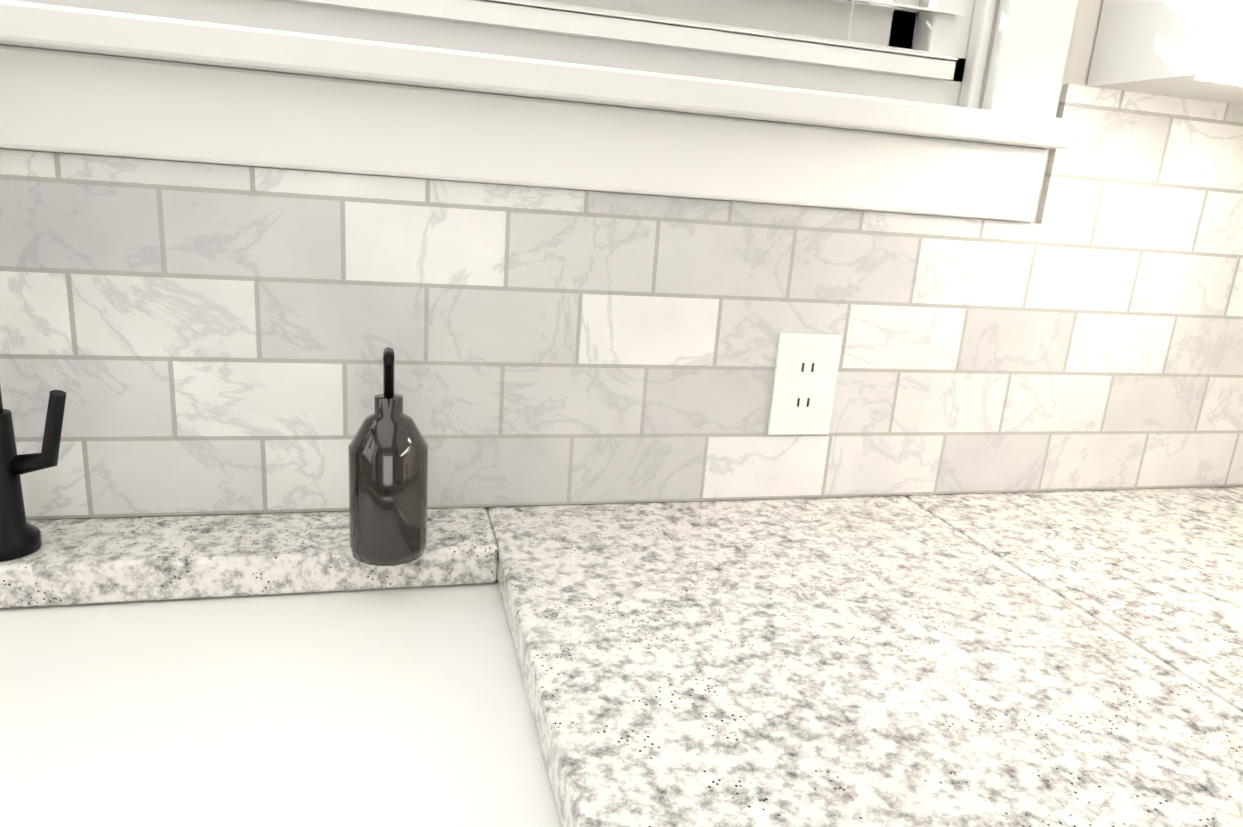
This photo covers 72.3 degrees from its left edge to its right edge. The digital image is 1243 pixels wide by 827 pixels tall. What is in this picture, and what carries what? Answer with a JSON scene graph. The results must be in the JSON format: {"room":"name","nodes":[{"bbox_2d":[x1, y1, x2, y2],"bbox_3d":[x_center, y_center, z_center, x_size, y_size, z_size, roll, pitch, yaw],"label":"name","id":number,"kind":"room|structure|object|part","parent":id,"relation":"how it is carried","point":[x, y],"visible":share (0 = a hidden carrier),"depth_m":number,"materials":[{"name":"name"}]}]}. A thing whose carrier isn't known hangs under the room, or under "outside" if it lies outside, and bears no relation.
{"room":"kitchen","nodes":[
{"label":"kitchen","id":0,"kind":"room"},
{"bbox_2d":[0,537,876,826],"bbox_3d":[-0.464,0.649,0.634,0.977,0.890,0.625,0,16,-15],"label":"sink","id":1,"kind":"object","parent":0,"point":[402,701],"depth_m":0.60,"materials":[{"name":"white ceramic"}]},
{"bbox_2d":[0,496,1242,826],"bbox_3d":[-0.889,0.201,0.381,2.720,0.038,0.641,0,16,-15],"label":"countertop","id":2,"kind":"structure","parent":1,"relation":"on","point":[836,661],"depth_m":0.65,"materials":[{"name":"white stone"}]},
{"bbox_2d":[0,385,65,560],"bbox_3d":[-0.469,-0.054,0.588,0.087,0.405,0.241,0,16,-15],"label":"faucet","id":3,"kind":"object","parent":2,"relation":"on","point":[20,536],"visible":1,"depth_m":0.70,"materials":[{"name":"black metal"}]},
{"bbox_2d":[348,347,427,565],"bbox_3d":[-0.205,0.034,0.750,0.068,0.190,0.068,0,16,-15],"label":"soap dispenser","id":4,"kind":"object","parent":2,"relation":"on","point":[388,469],"visible":1,"depth_m":0.73,"materials":[{"name":"smoked dark glass"},{"name":"black metal"}]},
{"bbox_2d":[0,0,1225,519],"bbox_3d":[0.172,-0.602,0.869,5.330,3.270,0.150,0,16,-15],"label":"wall","id":5,"kind":"structure","parent":0,"point":[1082,40],"depth_m":0.93,"materials":[{"name":"beige paint"}]},
{"bbox_2d":[0,0,1077,221],"bbox_3d":[-0.500,-0.941,0.541,2.098,1.475,0.155,0,16,-15],"label":"window","id":6,"kind":"structure","parent":5,"relation":"in","point":[277,84],"depth_m":0.80,"materials":[{"name":"white paint"}]},
{"bbox_3d":[-0.507,-0.962,0.568,1.920,1.280,0.090,0,16,-15],"label":"frame","id":7,"kind":"part","parent":6,"relation":"part of","materials":[{"name":"white paint"}]},
{"bbox_2d":[277,0,964,80],"bbox_3d":[-0.024,-0.950,0.659,0.870,1.216,0.053,0,16,-15],"label":"window blind","id":8,"kind":"object","parent":6,"relation":"attached to","point":[477,12],"visible":0.82,"depth_m":0.83,"materials":[{"name":"white plastic"}]},
{"bbox_2d":[0,84,1242,519],"bbox_3d":[-0.657,-0.134,0.691,3.330,0.479,0.008,0,16,-15],"label":"tile backsplash","id":9,"kind":"structure","parent":5,"relation":"attached to","point":[198,338],"depth_m":0.86,"materials":[{"name":"tile"}]},
{"bbox_2d":[767,332,842,434],"bbox_3d":[0.204,-0.032,0.949,0.075,0.115,0.005,0,16,-15],"label":"outlet","id":10,"kind":"object","parent":9,"relation":"attached to","point":[804,381],"visible":1,"depth_m":0.95,"materials":[{"name":"white plastic"}]},
{"bbox_2d":[1087,0,1242,104],"bbox_3d":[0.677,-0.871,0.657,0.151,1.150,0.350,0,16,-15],"label":"upper cabinet","id":11,"kind":"object","parent":5,"relation":"attached to","point":[1165,47],"visible":1,"depth_m":0.84,"materials":[{"name":"white wood"}]},
{"bbox_2d":[1195,65,1242,84],"bbox_3d":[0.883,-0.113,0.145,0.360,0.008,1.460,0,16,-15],"label":"under-cabinet light","id":12,"kind":"object","parent":11,"relation":"attached to","point":[1233,74],"visible":1,"depth_m":0.76,"materials":[{"name":"white plastic"}]},
{"bbox_3d":[1.200,2.235,-2.895,5.330,0.100,9.190,0,16,-15],"label":"floor","id":13,"kind":"structure","parent":0,"visible":0},
{"bbox_2d":[906,486,1242,711],"bbox_3d":[1.305,1.240,-1.154,0.750,0.930,5.166,0,16,-15],"label":"countertop","id":14,"kind":"structure","parent":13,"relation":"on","point":[1157,573],"depth_m":0.89,"materials":[{"name":"white stone"}]}
]}

